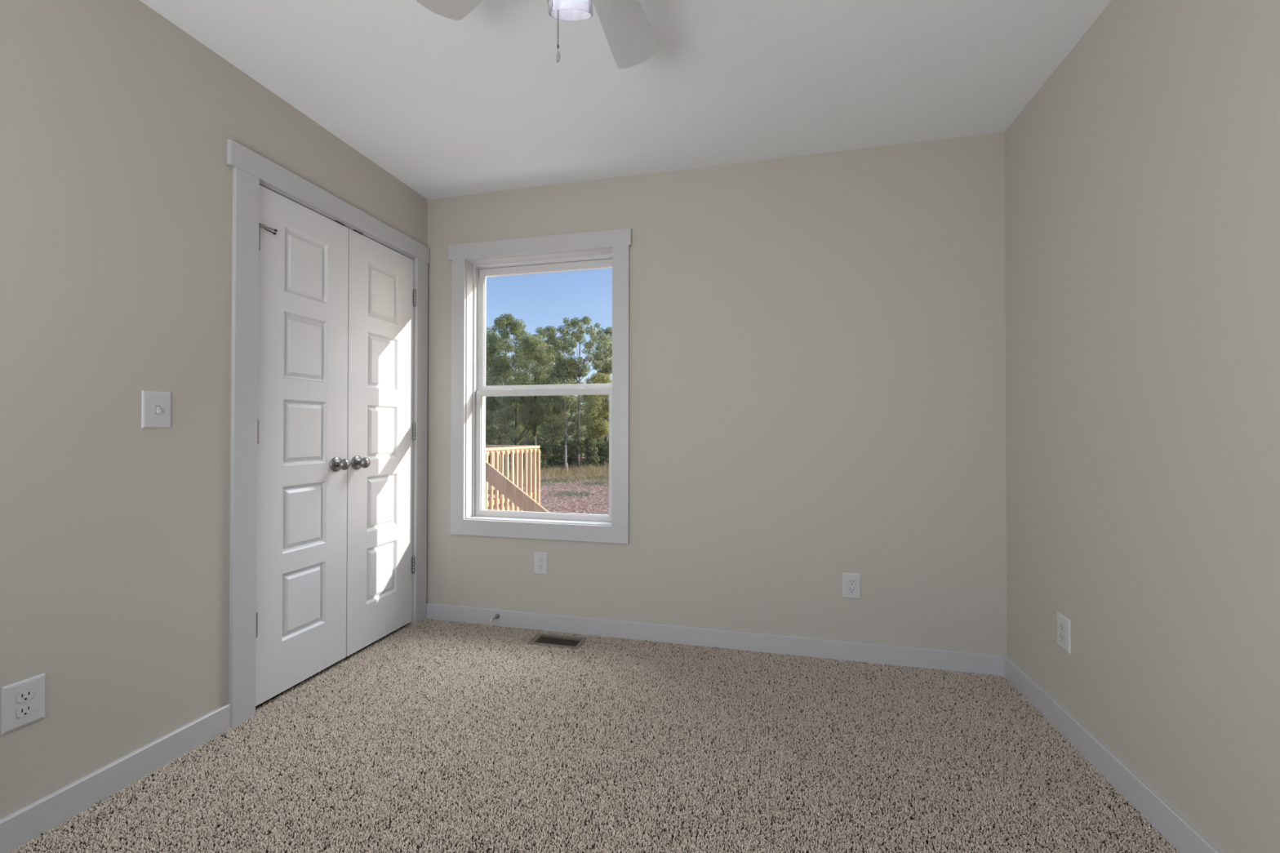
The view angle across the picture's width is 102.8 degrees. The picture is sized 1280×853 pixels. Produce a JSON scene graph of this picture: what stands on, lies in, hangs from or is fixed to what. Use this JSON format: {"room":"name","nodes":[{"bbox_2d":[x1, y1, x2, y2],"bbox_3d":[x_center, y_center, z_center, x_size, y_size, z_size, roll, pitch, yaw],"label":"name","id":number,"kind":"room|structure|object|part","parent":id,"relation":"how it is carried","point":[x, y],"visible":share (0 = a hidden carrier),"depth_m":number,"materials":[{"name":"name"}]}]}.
{"room":"empty bedroom","nodes":[
{"label":"empty bedroom","id":0,"kind":"room"},
{"bbox_2d":[0,0,427,819],"bbox_3d":[-1.728,-0.117,1.215,0.120,2.452,3.663,0,0,13],"label":"wall","id":1,"kind":"structure","parent":0,"point":[117,122],"depth_m":1.55,"materials":[{"name":"grey paint"}]},
{"bbox_2d":[0,672,44,734],"bbox_3d":[-1.629,0.732,1.353,0.008,0.122,0.082,0,0,13],"label":"wall outlet","id":2,"kind":"object","parent":1,"relation":"attached to","point":[23,702],"visible":1,"depth_m":1.35,"materials":[{"name":"grey plastic"}]},
{"bbox_2d":[15,703,34,718],"bbox_3d":[-1.627,0.752,1.352,0.003,0.028,0.034,0,0,13],"label":"receptacle","id":3,"kind":"object","parent":2,"relation":"attached to","point":[22,710],"depth_m":1.35,"materials":[{"name":"white plastic"}]},
{"bbox_2d":[16,688,34,702],"bbox_3d":[-1.627,0.713,1.352,0.003,0.028,0.034,0,0,13],"label":"receptacle","id":4,"kind":"object","parent":2,"relation":"attached to","point":[23,695],"depth_m":1.35,"materials":[{"name":"white plastic"}]},
{"bbox_2d":[0,702,231,852],"bbox_3d":[-1.795,1.054,0.640,0.015,0.100,2.532,0,0,13],"label":"baseboard","id":5,"kind":"structure","parent":1,"relation":"attached to","point":[19,828],"depth_m":1.51,"materials":[{"name":"grey paint"}]},
{"bbox_2d":[141,390,170,428],"bbox_3d":[-1.554,-0.054,1.649,0.018,0.120,0.082,0,0,13],"label":"light switch","id":6,"kind":"object","parent":1,"relation":"attached to","point":[155,405],"visible":1,"depth_m":1.64,"materials":[{"name":"grey plastic"}]},
{"bbox_2d":[255,184,350,706],"bbox_3d":[-1.422,0.069,2.188,0.102,2.033,0.462,0,0,13],"label":"door","id":7,"kind":"structure","parent":1,"relation":"in","point":[303,464],"depth_m":2.18,"materials":[{"name":"white paint"}]},
{"bbox_3d":[-1.468,-0.783,2.010,0.014,0.011,0.062,0,0,19],"label":"stop arm","id":8,"kind":"part","parent":7,"relation":"part of","materials":[{"name":"silver metal"}]},
{"bbox_3d":[-1.362,0.174,2.343,0.058,0.052,0.052,0,0,13],"label":"knob","id":9,"kind":"part","parent":7,"relation":"part of","materials":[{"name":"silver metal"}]},
{"bbox_2d":[226,138,429,728],"bbox_3d":[-1.429,0.037,2.429,0.139,2.163,1.146,0,0,13],"label":"door frame","id":10,"kind":"structure","parent":1,"relation":"attached to","point":[251,170],"depth_m":1.95,"materials":[{"name":"grey paint"}]},
{"bbox_3d":[-1.489,0.078,1.922,0.018,2.073,0.089,0,0,13],"label":"casing","id":11,"kind":"part","parent":10,"relation":"part of","materials":[{"name":"grey paint"}]},
{"bbox_3d":[-1.369,-1.000,2.423,0.019,0.090,1.146,0,0,13],"label":"head casing","id":12,"kind":"part","parent":10,"relation":"part of","materials":[{"name":"grey paint"}]},
{"bbox_3d":[-1.252,0.086,2.918,0.018,2.073,0.093,0,0,13],"label":"casing","id":13,"kind":"part","parent":10,"relation":"part of","materials":[{"name":"grey paint"}]},
{"bbox_2d":[346,228,416,656],"bbox_3d":[-1.312,0.073,2.647,0.102,2.033,0.471,0,0,13],"label":"door","id":14,"kind":"structure","parent":1,"relation":"in","point":[382,296],"depth_m":2.62,"materials":[{"name":"white paint"}]},
{"bbox_3d":[-1.333,0.175,2.464,0.058,0.052,0.052,0,0,13],"label":"knob","id":15,"kind":"part","parent":14,"relation":"part of","materials":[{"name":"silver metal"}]},
{"bbox_2d":[37,625,1165,852],"bbox_3d":[-0.533,1.208,0.921,3.840,0.200,3.905,0,0,13],"label":"floor","id":16,"kind":"structure","parent":0,"point":[295,686],"depth_m":1.53,"materials":[{"name":"grey"}]},
{"bbox_2d":[526,633,586,649],"bbox_3d":[-0.430,1.113,2.647,0.274,0.018,0.137,0,0,13],"label":"floor vent","id":17,"kind":"object","parent":16,"relation":"in","point":[543,639],"visible":0.97,"depth_m":2.66,"materials":[{"name":"brown metal"}]},
{"bbox_2d":[9,618,1178,852],"bbox_3d":[-0.253,1.100,0.850,2.996,0.018,3.646,0,0,13],"label":"carpet","id":18,"kind":"object","parent":16,"relation":"on","point":[437,650],"visible":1,"depth_m":1.67,"materials":[{"name":"beige carpet"}]},
{"bbox_2d":[139,0,1111,199],"bbox_3d":[-0.222,-1.419,0.869,3.210,0.150,3.905,0,0,13],"label":"ceiling","id":19,"kind":"structure","parent":0,"point":[481,102],"depth_m":1.94,"materials":[{"name":"white paint"}]},
{"bbox_2d":[416,0,660,68],"bbox_3d":[-0.141,-1.073,1.177,1.024,0.536,1.002,0,0,13],"label":"ceiling fan","id":20,"kind":"object","parent":19,"relation":"hanging from","point":[631,38],"visible":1,"depth_m":1.48,"materials":[{"name":"white"}]},
{"bbox_3d":[-0.434,-1.185,1.351,0.375,0.039,0.145,0,-1,35],"label":"blade","id":21,"kind":"part","parent":20,"relation":"part of","materials":[{"name":"white"}]},
{"bbox_3d":[-0.173,-0.966,1.135,0.029,0.248,0.005,0,-1,-34],"label":"pull chain","id":22,"kind":"part","parent":20,"relation":"part of","materials":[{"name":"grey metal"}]},
{"bbox_3d":[-0.157,-0.980,1.127,0.108,0.148,0.138,0,0,13],"label":"lamp shade","id":23,"kind":"part","parent":20,"relation":"part of","materials":[{"name":"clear glass"}]},
{"bbox_3d":[-0.043,-1.184,1.476,0.146,0.039,0.378,0,0,13],"label":"blade","id":24,"kind":"part","parent":20,"relation":"part of","materials":[{"name":"white"}]},
{"bbox_2d":[426,131,1006,654],"bbox_3d":[0.213,-0.103,2.699,3.210,2.452,0.122,0,0,13],"label":"wall","id":25,"kind":"structure","parent":0,"point":[817,342],"depth_m":2.51,"materials":[{"name":"grey paint"}]},
{"bbox_2d":[489,613,499,622],"bbox_3d":[-0.803,1.056,2.813,0.027,0.027,0.077,0,0,13],"label":"door stop","id":26,"kind":"object","parent":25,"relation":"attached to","point":[497,615],"visible":1,"depth_m":2.83,"materials":[{"name":"silver metal"}]},
{"bbox_2d":[448,227,631,543],"bbox_3d":[-0.552,-0.213,2.905,1.082,1.660,0.206,0,0,13],"label":"window","id":27,"kind":"structure","parent":25,"relation":"in","point":[477,270],"depth_m":2.88,"materials":[{"name":"grey paint"}]},
{"bbox_3d":[-1.040,-0.213,2.925,0.084,1.483,0.018,0,0,13],"label":"casing","id":28,"kind":"part","parent":27,"relation":"part of","materials":[{"name":"grey paint"}]},
{"bbox_3d":[-0.573,-0.999,2.820,1.082,0.090,0.019,0,0,13],"label":"head casing","id":29,"kind":"part","parent":27,"relation":"part of","materials":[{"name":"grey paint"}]},
{"bbox_3d":[-0.551,0.156,2.905,0.835,0.734,0.024,0,0,13],"label":"sash","id":30,"kind":"part","parent":27,"relation":"part of","materials":[{"name":"white plastic"}]},
{"bbox_3d":[-0.543,-0.560,2.935,0.840,0.742,0.018,0,0,13],"label":"sash","id":31,"kind":"part","parent":27,"relation":"part of","materials":[{"name":"glass"}]},
{"bbox_3d":[-0.102,-0.213,2.702,0.090,1.483,0.018,0,0,13],"label":"casing","id":32,"kind":"part","parent":27,"relation":"part of","materials":[{"name":"grey paint"}]},
{"bbox_2d":[533,551,547,574],"bbox_3d":[-0.546,0.752,2.805,0.082,0.122,0.008,0,0,13],"label":"wall outlet","id":33,"kind":"object","parent":25,"relation":"attached to","point":[540,559],"visible":1,"depth_m":2.80,"materials":[{"name":"grey plastic"}]},
{"bbox_2d":[537,564,543,569],"bbox_3d":[-0.546,0.771,2.803,0.034,0.028,0.003,0,0,13],"label":"receptacle","id":34,"kind":"object","parent":33,"relation":"attached to","point":[540,566],"depth_m":2.80,"materials":[{"name":"white plastic"}]},
{"bbox_2d":[537,557,543,562],"bbox_3d":[-0.546,0.732,2.803,0.034,0.028,0.003,0,0,13],"label":"receptacle","id":35,"kind":"object","parent":33,"relation":"attached to","point":[539,559],"depth_m":2.80,"materials":[{"name":"white plastic"}]},
{"bbox_2d":[426,602,1004,677],"bbox_3d":[0.188,1.073,2.625,2.955,0.100,0.015,0,0,13],"label":"baseboard","id":36,"kind":"structure","parent":25,"relation":"attached to","point":[944,660],"depth_m":2.55,"materials":[{"name":"grey paint"}]},
{"bbox_2d":[842,572,860,599],"bbox_3d":[1.009,0.760,2.436,0.082,0.122,0.008,0,0,13],"label":"wall outlet","id":37,"kind":"object","parent":25,"relation":"attached to","point":[851,581],"visible":1,"depth_m":2.43,"materials":[{"name":"grey plastic"}]},
{"bbox_2d":[848,586,855,593],"bbox_3d":[1.008,0.780,2.433,0.034,0.028,0.003,0,0,13],"label":"receptacle","id":38,"kind":"object","parent":37,"relation":"attached to","point":[851,589],"depth_m":2.43,"materials":[{"name":"white plastic"}]},
{"bbox_2d":[848,578,855,585],"bbox_3d":[1.008,0.741,2.433,0.034,0.028,0.003,0,0,13],"label":"receptacle","id":39,"kind":"object","parent":37,"relation":"attached to","point":[851,581],"depth_m":2.43,"materials":[{"name":"white plastic"}]},
{"bbox_2d":[1004,0,1279,852],"bbox_3d":[1.278,-0.118,0.500,0.120,2.452,3.663,0,0,13],"label":"wall","id":40,"kind":"structure","parent":0,"point":[1142,176],"depth_m":1.41,"materials":[{"name":"grey paint"}]},
{"bbox_2d":[1057,612,1071,653],"bbox_3d":[1.535,0.748,1.854,0.008,0.122,0.082,0,0,13],"label":"wall outlet","id":41,"kind":"object","parent":40,"relation":"attached to","point":[1064,624],"visible":1,"depth_m":1.84,"materials":[{"name":"grey plastic"}]},
{"bbox_2d":[1058,622,1065,631],"bbox_3d":[1.533,0.728,1.855,0.003,0.028,0.034,0,0,13],"label":"receptacle","id":42,"kind":"object","parent":41,"relation":"attached to","point":[1061,624],"depth_m":1.85,"materials":[{"name":"white plastic"}]},
{"bbox_2d":[1059,633,1065,642],"bbox_3d":[1.533,0.767,1.855,0.003,0.028,0.034,0,0,13],"label":"receptacle","id":43,"kind":"object","parent":41,"relation":"attached to","point":[1062,636],"depth_m":1.85,"materials":[{"name":"white plastic"}]},
{"bbox_2d":[1003,654,1222,852],"bbox_3d":[1.211,1.058,0.507,0.015,0.100,3.663,0,0,13],"label":"baseboard","id":44,"kind":"structure","parent":40,"relation":"attached to","point":[1177,830],"depth_m":1.56,"materials":[{"name":"grey paint"}]},
{"label":"outside","id":45,"kind":"structure","parent":0,"visible":0},
{"bbox_2d":[488,453,608,515],"bbox_3d":[-8.022,2.639,41.915,85.000,1.450,72.115,0,0,13],"label":"ground","id":46,"kind":"structure","parent":45,"point":[583,455],"depth_m":16.04,"materials":[{"name":"brown soil"}]},
{"bbox_2d":[485,396,511,466],"bbox_3d":[-8.802,0.478,29.986,2.227,4.622,2.404,0,-1,-31],"label":"tree","id":47,"kind":"object","parent":46,"relation":"on","point":[491,405],"visible":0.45,"depth_m":29.62,"materials":[{"name":"green plant"}]},
{"bbox_2d":[485,326,512,444],"bbox_3d":[-10.424,-1.963,34.603,3.178,9.683,3.024,1,-1,-43],"label":"tree","id":48,"kind":"object","parent":46,"relation":"on","point":[489,332],"visible":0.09,"depth_m":34.46,"materials":[{"name":"green plant"}]},
{"bbox_2d":[487,376,523,443],"bbox_3d":[-12.565,-0.974,45.927,4.364,8.064,4.112,0,-1,-28],"label":"tree","id":49,"kind":"object","parent":46,"relation":"on","point":[498,437],"visible":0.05,"depth_m":45.71,"materials":[{"name":"green plant"}]},
{"bbox_2d":[485,313,532,465],"bbox_3d":[-8.130,-2.022,30.945,3.560,9.640,3.495,0,-1,41],"label":"tree","id":50,"kind":"object","parent":46,"relation":"on","point":[503,367],"visible":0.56,"depth_m":30.57,"materials":[{"name":"green plant"}]},
{"bbox_2d":[487,497,537,511],"bbox_3d":[-4.017,1.919,8.813,3.622,1.065,2.782,0,0,13],"label":"deck","id":51,"kind":"object","parent":46,"relation":"on","point":[494,506],"visible":0.06,"depth_m":8.97,"materials":[{"name":"brown wood"}]},
{"bbox_2d":[485,444,528,497],"bbox_3d":[-3.576,1.012,10.101,3.140,1.300,0.166,0,0,13],"label":"deck railing","id":52,"kind":"object","parent":51,"relation":"on","point":[486,446],"visible":0.02,"depth_m":9.86,"materials":[{"name":"brown wood"}]},
{"bbox_3d":[-3.574,0.385,10.111,3.140,0.045,0.140,0,0,13],"label":"cap rail","id":53,"kind":"part","parent":52,"relation":"part of","materials":[{"name":"brown wood"}]},
{"bbox_3d":[-3.571,1.278,10.122,3.140,0.090,0.038,0,0,13],"label":"rail","id":54,"kind":"part","parent":52,"relation":"part of","materials":[{"name":"brown wood"}]},
{"bbox_3d":[-2.119,0.896,9.714,0.086,1.001,0.086,0,0,13],"label":"post","id":55,"kind":"part","parent":52,"relation":"part of","materials":[{"name":"brown wood"}]},
{"bbox_2d":[484,445,540,511],"bbox_3d":[-2.506,1.141,8.452,0.166,1.580,2.831,0,0,22],"label":"deck railing","id":56,"kind":"object","parent":51,"relation":"on","point":[532,450],"visible":0.34,"depth_m":9.06,"materials":[{"name":"brown wood"}]},
{"bbox_3d":[-2.478,0.430,8.460,0.038,0.089,2.807,0,0,22],"label":"rail","id":57,"kind":"part","parent":56,"relation":"part of","materials":[{"name":"brown wood"}]},
{"bbox_3d":[-2.480,1.266,8.453,0.038,0.090,2.807,0,0,22],"label":"rail","id":58,"kind":"part","parent":56,"relation":"part of","materials":[{"name":"brown wood"}]},
{"bbox_3d":[-2.496,0.374,8.467,0.140,0.045,2.807,0,0,22],"label":"cap rail","id":59,"kind":"part","parent":56,"relation":"part of","materials":[{"name":"brown wood"}]},
{"bbox_3d":[-2.034,0.896,9.730,0.086,1.001,0.086,0,0,22],"label":"post","id":60,"kind":"part","parent":56,"relation":"part of","materials":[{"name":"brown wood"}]},
{"bbox_2d":[491,377,542,463],"bbox_3d":[-6.976,0.001,28.949,2.798,5.519,2.832,0,0,13],"label":"tree","id":61,"kind":"object","parent":46,"relation":"on","point":[502,412],"visible":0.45,"depth_m":28.54,"materials":[{"name":"green plant"}]},
{"bbox_2d":[485,461,549,512],"bbox_3d":[-1.704,1.272,6.964,1.899,2.339,0.128,0,0,13],"label":"stair rail","id":62,"kind":"object","parent":46,"relation":"on","point":[500,482],"visible":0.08,"depth_m":6.91,"materials":[{"name":"brown wood"}]},
{"bbox_2d":[511,366,541,445],"bbox_3d":[-11.748,-1.570,52.062,4.112,9.480,4.364,0,-1,-36],"label":"tree","id":63,"kind":"object","parent":46,"relation":"on","point":[513,377],"visible":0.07,"depth_m":51.63,"materials":[{"name":"green plant"}]},
{"bbox_2d":[523,444,542,469],"bbox_3d":[-5.726,1.776,27.030,1.281,1.615,1.174,0,0,13],"label":"bush","id":64,"kind":"object","parent":46,"relation":"on","point":[528,445],"visible":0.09,"depth_m":26.89,"materials":[{"name":"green plant"}]},
{"bbox_2d":[510,333,555,445],"bbox_3d":[-5.997,-1.279,29.040,2.590,8.056,2.526,0,0,24],"label":"tree","id":65,"kind":"object","parent":46,"relation":"on","point":[531,344],"visible":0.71,"depth_m":28.59,"materials":[{"name":"green plant"}]},
{"bbox_2d":[518,377,572,453],"bbox_3d":[-7.491,-0.617,40.079,4.364,6.978,4.112,1,-1,-43],"label":"tree","id":66,"kind":"object","parent":46,"relation":"on","point":[539,440],"visible":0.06,"depth_m":39.19,"materials":[{"name":"green plant"}]},
{"bbox_2d":[536,443,555,470],"bbox_3d":[-5.170,1.704,27.581,1.097,1.655,1.159,0,-1,-33],"label":"bush","id":67,"kind":"object","parent":46,"relation":"on","point":[547,449],"visible":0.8,"depth_m":27.32,"materials":[{"name":"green plant"}]},
{"bbox_2d":[529,325,566,441],"bbox_3d":[-6.296,-2.093,35.121,2.742,9.856,2.441,0,-1,-39],"label":"tree","id":68,"kind":"object","parent":46,"relation":"on","point":[551,328],"visible":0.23,"depth_m":34.80,"materials":[{"name":"green plant"}]},
{"bbox_2d":[488,473,608,515],"bbox_3d":[-3.125,2.273,18.197,9.634,0.141,14.137,0,0,13],"label":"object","id":69,"kind":"structure","parent":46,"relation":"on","point":[553,486],"depth_m":16.91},
{"bbox_2d":[542,439,560,459],"bbox_3d":[-5.247,1.676,31.072,1.327,1.870,1.519,0,-1,-33],"label":"bush","id":70,"kind":"object","parent":46,"relation":"on","point":[545,442],"visible":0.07,"depth_m":30.69,"materials":[{"name":"green plant"}]},
{"bbox_2d":[494,459,608,490],"bbox_3d":[-6.412,2.212,25.985,16.110,0.701,13.003,0,0,13],"label":"dry grass","id":71,"kind":"structure","parent":46,"relation":"on","point":[593,471],"depth_m":25.00,"materials":[{"name":"beige plant"}]},
{"bbox_2d":[535,374,570,455],"bbox_3d":[-4.772,-0.162,28.375,1.965,5.780,2.163,0,0,13],"label":"tree","id":72,"kind":"object","parent":46,"relation":"on","point":[555,428],"visible":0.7,"depth_m":28.08,"materials":[{"name":"green plant"}]},
{"bbox_2d":[549,444,568,470],"bbox_3d":[-4.499,1.791,27.910,1.113,1.579,1.177,1,-1,-44],"label":"bush","id":73,"kind":"object","parent":46,"relation":"on","point":[557,460],"visible":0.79,"depth_m":27.70,"materials":[{"name":"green plant"}]},
{"bbox_2d":[546,356,583,471],"bbox_3d":[-3.980,-0.517,27.427,2.121,6.455,1.976,0,-1,-33],"label":"tree","id":74,"kind":"object","parent":46,"relation":"on","point":[565,402],"visible":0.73,"depth_m":27.28,"materials":[{"name":"green plant"}]},
{"bbox_2d":[558,436,572,457],"bbox_3d":[-4.624,1.619,31.465,1.427,1.972,1.560,0,0,-17],"label":"bush","id":75,"kind":"object","parent":46,"relation":"on","point":[562,442],"visible":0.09,"depth_m":31.46,"materials":[{"name":"green plant"}]},
{"bbox_2d":[523,474,608,497],"bbox_3d":[-2.748,2.267,20.479,5.202,0.217,7.280,0,0,25],"label":"grass","id":76,"kind":"structure","parent":46,"relation":"on","point":[553,479],"depth_m":20.66,"materials":[{"name":"plant"}]},
{"bbox_2d":[550,395,588,448],"bbox_3d":[-6.757,-0.677,45.944,4.364,7.233,4.112,0,-1,39],"label":"tree","id":77,"kind":"object","parent":46,"relation":"on","point":[575,424],"visible":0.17,"depth_m":45.58,"materials":[{"name":"green plant"}]},
{"bbox_2d":[562,442,582,467],"bbox_3d":[-3.749,1.715,28.403,1.215,1.708,1.010,0,-1,35],"label":"bush","id":78,"kind":"object","parent":46,"relation":"on","point":[572,451],"visible":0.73,"depth_m":28.14,"materials":[{"name":"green plant"}]},
{"bbox_2d":[545,315,609,468],"bbox_3d":[-3.300,-1.616,27.364,3.250,8.637,3.550,0,0,13],"label":"tree","id":79,"kind":"object","parent":46,"relation":"on","point":[575,336],"visible":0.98,"depth_m":27.15,"materials":[{"name":"green plant"}]},
{"bbox_2d":[566,436,591,466],"bbox_3d":[-3.695,1.593,31.271,1.636,1.945,1.469,0,0,13],"label":"bush","id":80,"kind":"object","parent":46,"relation":"on","point":[581,439],"visible":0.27,"depth_m":30.87,"materials":[{"name":"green plant"}]},
{"bbox_2d":[569,395,603,448],"bbox_3d":[-5.268,-0.592,51.953,4.112,7.158,4.364,0,-1,32],"label":"tree","id":81,"kind":"object","parent":46,"relation":"on","point":[584,402],"visible":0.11,"depth_m":51.28,"materials":[{"name":"green plant"}]},
{"bbox_2d":[580,437,599,468],"bbox_3d":[-2.697,1.569,28.169,1.126,1.895,1.125,0,0,13],"label":"bush","id":82,"kind":"object","parent":46,"relation":"on","point":[588,443],"visible":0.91,"depth_m":27.95,"materials":[{"name":"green plant"}]},
{"bbox_2d":[579,395,608,439],"bbox_3d":[-2.498,-0.331,40.084,4.364,6.207,4.112,0,0,25],"label":"tree","id":83,"kind":"object","parent":46,"relation":"on","point":[602,400],"visible":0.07,"depth_m":39.38,"materials":[{"name":"green plant"}]},
{"bbox_2d":[583,436,604,462],"bbox_3d":[-2.799,1.562,31.694,1.577,1.994,1.497,0,0,7],"label":"bush","id":84,"kind":"object","parent":46,"relation":"on","point":[600,439],"visible":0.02,"depth_m":31.68,"materials":[{"name":"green plant"}]},
{"bbox_2d":[582,372,612,468],"bbox_3d":[-2.255,-0.152,28.492,2.267,5.714,2.165,0,0,-6],"label":"tree","id":85,"kind":"object","parent":46,"relation":"on","point":[593,415],"visible":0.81,"depth_m":28.07,"materials":[{"name":"green plant"}]},
{"bbox_2d":[589,326,612,463],"bbox_3d":[-2.035,-1.694,31.021,2.111,8.850,2.472,0,0,13],"label":"tree","id":86,"kind":"object","parent":46,"relation":"on","point":[606,367],"visible":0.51,"depth_m":30.72,"materials":[{"name":"green plant"}]},
{"bbox_2d":[592,440,608,466],"bbox_3d":[-2.203,1.645,28.548,1.226,1.733,1.088,0,0,13],"label":"bush","id":87,"kind":"object","parent":46,"relation":"on","point":[602,446],"visible":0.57,"depth_m":28.38,"materials":[{"name":"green plant"}]},
{"bbox_2d":[604,440,608,462],"bbox_3d":[-1.472,1.621,28.805,1.115,1.942,1.398,0,0,13],"label":"bush","id":88,"kind":"object","parent":46,"relation":"on","point":[607,457],"visible":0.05,"depth_m":28.42,"materials":[{"name":"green plant"}]}
]}

